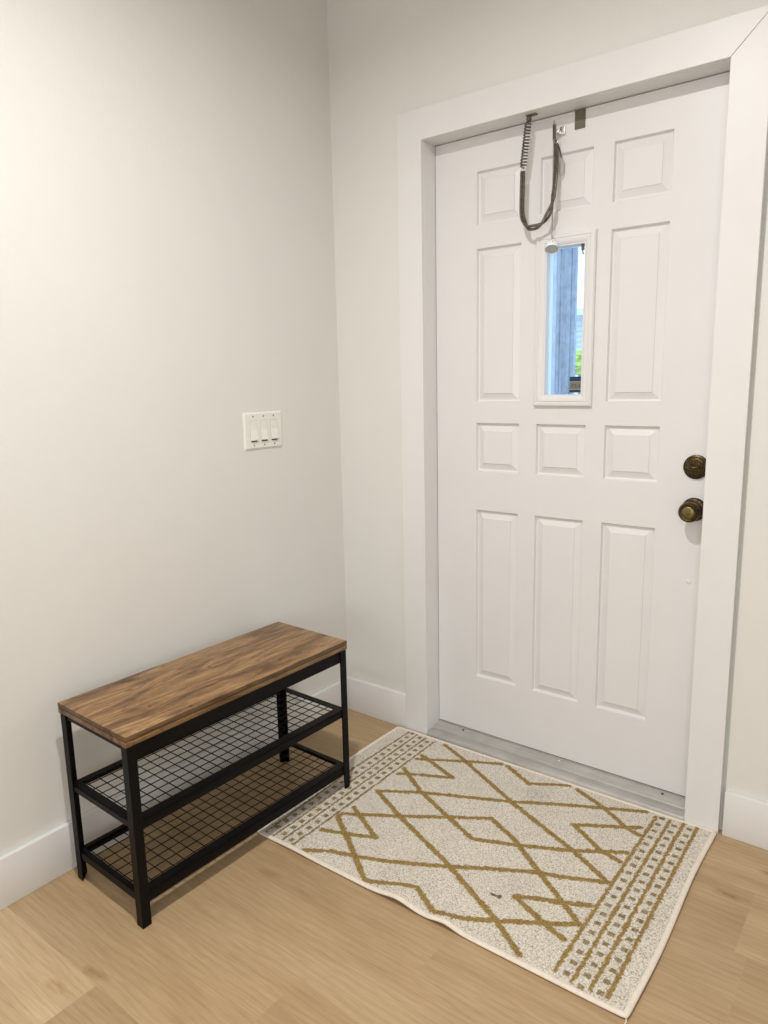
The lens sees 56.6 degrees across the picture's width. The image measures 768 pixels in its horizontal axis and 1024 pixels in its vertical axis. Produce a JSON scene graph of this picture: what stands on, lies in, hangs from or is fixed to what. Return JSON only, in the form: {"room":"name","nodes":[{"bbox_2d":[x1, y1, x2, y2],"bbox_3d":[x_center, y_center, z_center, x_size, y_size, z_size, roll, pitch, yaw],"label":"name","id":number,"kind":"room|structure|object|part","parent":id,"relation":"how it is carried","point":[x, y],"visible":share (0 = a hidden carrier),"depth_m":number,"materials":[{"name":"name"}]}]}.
{"room":"home entryway","nodes":[
{"label":"home entryway","id":0,"kind":"room"},
{"bbox_2d":[0,0,347,855],"bbox_3d":[-1.587,-0.158,0.939,0.120,2.640,4.520,7,13,37],"label":"wall","id":1,"kind":"structure","parent":0,"point":[167,252],"depth_m":2.02,"materials":[{"name":"paint"}]},
{"bbox_2d":[0,676,349,910],"bbox_3d":[-1.470,1.071,1.171,0.016,0.136,4.400,7,13,37],"label":"baseboard","id":2,"kind":"structure","parent":1,"relation":"attached to","point":[25,869],"depth_m":2.02,"materials":[{"name":"paint"}]},
{"bbox_2d":[242,411,281,450],"bbox_3d":[-0.401,-0.273,2.385,0.014,0.122,0.171,7,13,37],"label":"light switch","id":3,"kind":"object","parent":1,"relation":"attached to","point":[261,430],"visible":1,"depth_m":2.38,"materials":[{"name":"white plastic"}]},
{"bbox_2d":[0,709,767,1023],"bbox_3d":[0.058,1.332,0.165,3.940,0.080,4.600,7,13,37],"label":"floor","id":4,"kind":"structure","parent":0,"point":[263,932],"depth_m":1.66,"materials":[{"name":"brown wood"}]},
{"bbox_2d":[58,622,349,928],"bbox_3d":[-0.473,0.695,2.079,0.313,0.507,0.770,7,13,38],"label":"bench","id":5,"kind":"object","parent":4,"relation":"on","point":[143,713],"visible":1,"depth_m":1.94,"materials":[{"name":"brown wood"}]},
{"bbox_3d":[-0.813,0.750,1.885,0.025,0.476,0.025,7,13,38],"label":"leg","id":6,"kind":"part","parent":5,"relation":"part of","materials":[{"name":"black metal"}]},
{"bbox_3d":[-0.706,0.536,1.760,0.299,0.014,0.026,7,13,38],"label":"rail","id":7,"kind":"part","parent":5,"relation":"part of","materials":[{"name":"black metal"}]},
{"bbox_3d":[-0.702,0.735,1.795,0.299,0.017,0.023,7,13,38],"label":"shelf rail","id":8,"kind":"part","parent":5,"relation":"part of","materials":[{"name":"black metal"}]},
{"bbox_3d":[-0.581,0.859,2.200,0.013,0.028,0.757,7,13,38],"label":"shelf rail","id":9,"kind":"part","parent":5,"relation":"part of","materials":[{"name":"black metal"}]},
{"bbox_3d":[-0.701,0.926,1.827,0.299,0.021,0.016,7,13,38],"label":"shelf rail","id":10,"kind":"part","parent":5,"relation":"part of","materials":[{"name":"black metal"}]},
{"bbox_3d":[-0.593,0.777,1.711,0.025,0.476,0.025,7,13,38],"label":"leg","id":11,"kind":"part","parent":5,"relation":"part of","materials":[{"name":"black metal"}]},
{"bbox_3d":[-0.581,0.668,2.161,0.023,0.023,0.757,7,13,38],"label":"shelf rail","id":12,"kind":"part","parent":5,"relation":"part of","materials":[{"name":"black metal"}]},
{"bbox_3d":[-0.368,0.694,1.993,0.031,0.023,0.757,7,13,38],"label":"shelf rail","id":13,"kind":"part","parent":5,"relation":"part of","materials":[{"name":"black metal"}]},
{"bbox_3d":[-0.371,0.506,1.957,0.026,0.039,0.757,7,13,38],"label":"rail","id":14,"kind":"part","parent":5,"relation":"part of","materials":[{"name":"black metal"}]},
{"bbox_3d":[-0.364,0.885,2.028,0.031,0.028,0.757,7,13,38],"label":"shelf rail","id":15,"kind":"part","parent":5,"relation":"part of","materials":[{"name":"black metal"}]},
{"bbox_3d":[-0.352,0.637,2.451,0.025,0.476,0.025,7,13,38],"label":"leg","id":16,"kind":"part","parent":5,"relation":"part of","materials":[{"name":"black metal"}]},
{"bbox_3d":[-0.244,0.622,2.357,0.299,0.017,0.023,7,13,38],"label":"shelf rail","id":17,"kind":"part","parent":5,"relation":"part of","materials":[{"name":"black metal"}]},
{"bbox_3d":[-0.238,0.813,2.395,0.299,0.021,0.016,7,13,38],"label":"shelf rail","id":18,"kind":"part","parent":5,"relation":"part of","materials":[{"name":"black metal"}]},
{"bbox_3d":[-0.132,0.659,2.276,0.025,0.466,0.025,7,13,38],"label":"leg","id":19,"kind":"part","parent":5,"relation":"part of","materials":[{"name":"black metal"}]},
{"bbox_2d":[257,726,716,1023],"bbox_3d":[0.274,0.925,2.087,1.142,0.019,0.778,7,13,37],"label":"area rug","id":20,"kind":"object","parent":4,"relation":"on","point":[584,890],"visible":0.99,"depth_m":1.97,"materials":[{"name":"white fabric"}]},
{"bbox_2d":[427,719,684,820],"bbox_3d":[0.561,0.850,2.427,0.911,0.034,0.134,7,13,37],"label":"threshold","id":21,"kind":"object","parent":4,"relation":"on","point":[650,797],"visible":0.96,"depth_m":2.37,"materials":[{"name":"metal"}]},
{"bbox_2d":[327,0,767,829],"bbox_3d":[1.338,-0.341,1.606,3.940,2.640,0.120,7,13,37],"label":"wall","id":22,"kind":"structure","parent":0,"point":[387,59],"depth_m":2.34,"materials":[{"name":"paint"}]},
{"bbox_2d":[349,677,405,727],"bbox_3d":[-0.024,0.744,2.792,0.283,0.136,0.016,7,13,37],"label":"baseboard","id":23,"kind":"structure","parent":22,"relation":"attached to","point":[367,698],"depth_m":2.78,"materials":[{"name":"paint"}]},
{"bbox_2d":[424,142,439,728],"bbox_3d":[0.178,-0.192,2.536,0.020,2.060,0.120,7,13,37],"label":"trim","id":24,"kind":"structure","parent":22,"relation":"attached to","point":[429,150],"depth_m":2.49,"materials":[{"name":"paint"}]},
{"bbox_2d":[424,60,729,145],"bbox_3d":[0.527,-1.172,2.069,0.953,0.020,0.120,7,13,37],"label":"trim","id":25,"kind":"structure","parent":22,"relation":"attached to","point":[722,67],"depth_m":2.00,"materials":[{"name":"paint"}]},
{"bbox_2d":[397,5,767,734],"bbox_3d":[0.505,-0.185,2.195,1.099,2.154,0.018,7,13,37],"label":"trim","id":26,"kind":"structure","parent":22,"relation":"attached to","point":[713,42],"depth_m":2.32,"materials":[{"name":"paint"}]},
{"bbox_2d":[436,72,729,796],"bbox_3d":[0.545,-0.164,2.249,0.908,2.022,0.115,7,13,37],"label":"door","id":27,"kind":"structure","parent":22,"relation":"in","point":[570,525],"depth_m":2.22,"materials":[{"name":"paint"}]},
{"bbox_2d":[519,113,565,230],"bbox_3d":[0.465,-1.001,2.101,0.130,0.324,0.051,1,11,13],"label":"cable","id":28,"kind":"object","parent":27,"relation":"attached to","point":[562,131],"visible":1,"depth_m":2.10,"materials":[{"name":"grey metal"}]},
{"bbox_2d":[545,139,558,253],"bbox_3d":[0.496,-0.927,2.095,0.041,0.320,0.043,0,10,9],"label":"bell","id":29,"kind":"object","parent":28,"relation":"hanging from","point":[551,247],"visible":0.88,"depth_m":2.11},
{"bbox_2d":[545,239,558,253],"bbox_3d":[0.499,-0.789,2.120,0.042,0.040,0.042,7,13,37],"label":"cup","id":30,"kind":"object","parent":29,"relation":"on","point":[551,247],"depth_m":2.11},
{"bbox_3d":[0.498,-0.945,2.104,0.011,0.288,0.004,7,13,37],"label":"bead chain","id":31,"kind":"part","parent":29,"relation":"part of","materials":[{"name":"silver metal"}]},
{"bbox_3d":[0.497,-1.107,2.080,0.011,0.067,0.011,-7,12,-30],"label":"hook rod","id":32,"kind":"part","parent":28,"relation":"part of","materials":[{"name":"metal"}]},
{"bbox_2d":[556,140,563,175],"bbox_3d":[0.515,-1.038,2.093,0.026,0.100,0.009,1,11,11],"label":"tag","id":33,"kind":"object","parent":28,"relation":"hanging from","point":[561,158],"visible":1,"depth_m":2.09,"materials":[{"name":"grey plastic"}]},
{"bbox_3d":[0.514,-1.100,2.084,0.026,0.049,0.026,7,13,37],"label":"hook plate","id":34,"kind":"part","parent":28,"relation":"part of","materials":[{"name":"silver metal"}]},
{"bbox_3d":[0.561,-0.583,2.188,0.190,0.512,0.060,7,13,37],"label":"lite frame","id":35,"kind":"part","parent":27,"relation":"part of","materials":[{"name":"paint"}]},
{"bbox_3d":[0.565,-1.131,2.053,0.032,0.051,0.003,7,13,37],"label":"strike plate","id":36,"kind":"part","parent":27,"relation":"part of","materials":[{"name":"brown metal"}]},
{"bbox_3d":[0.843,0.003,1.980,0.034,0.034,0.005,7,13,37],"label":"knob","id":37,"kind":"part","parent":27,"relation":"part of","materials":[{"name":"gold metal"}]},
{"bbox_3d":[0.863,-0.002,2.006,0.068,0.068,0.066,7,13,37],"label":"knob","id":38,"kind":"part","parent":27,"relation":"part of","materials":[{"name":"gold metal"}]},
{"bbox_2d":[684,13,767,833],"bbox_3d":[0.906,-0.137,1.893,0.093,2.152,0.018,7,13,37],"label":"trim","id":39,"kind":"structure","parent":22,"relation":"attached to","point":[746,144],"depth_m":1.86,"materials":[{"name":"paint"}]},
{"bbox_2d":[722,790,767,849],"bbox_3d":[1.884,0.967,1.356,2.290,0.136,0.016,7,13,37],"label":"baseboard","id":40,"kind":"structure","parent":22,"relation":"attached to","point":[745,818],"depth_m":2.00,"materials":[{"name":"paint"}]},
{"label":"outside","id":41,"kind":"structure","parent":0,"visible":0},
{"bbox_3d":[5.671,-2.953,23.403,44.000,0.150,39.800,7,13,37],"label":"ground","id":42,"kind":"structure","parent":41,"visible":0},
{"bbox_2d":[551,247,578,393],"bbox_3d":[0.644,-0.764,3.136,0.484,3.050,0.200,7,13,37],"label":"porch post","id":43,"kind":"object","parent":42,"relation":"on","point":[565,263],"visible":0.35,"depth_m":2.93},
{"bbox_2d":[575,349,581,393],"bbox_3d":[2.369,-1.115,8.646,0.450,1.684,0.455,7,13,37],"label":"tree","id":44,"kind":"object","parent":42,"relation":"on","point":[578,362],"visible":0.13,"depth_m":8.38,"materials":[{"name":"green plant"}]},
{"bbox_2d":[575,308,582,393],"bbox_3d":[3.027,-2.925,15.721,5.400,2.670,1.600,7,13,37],"label":"house","id":45,"kind":"structure","parent":42,"relation":"on","point":[579,326],"depth_m":14.24,"materials":[{"name":"white"}]},
{"bbox_2d":[576,319,582,346],"bbox_3d":[3.967,-3.561,14.199,1.400,0.530,0.040,7,13,37],"label":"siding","id":46,"kind":"object","parent":45,"relation":"hanging from","point":[579,326],"depth_m":14.25,"materials":[{"name":"white"}]}
]}

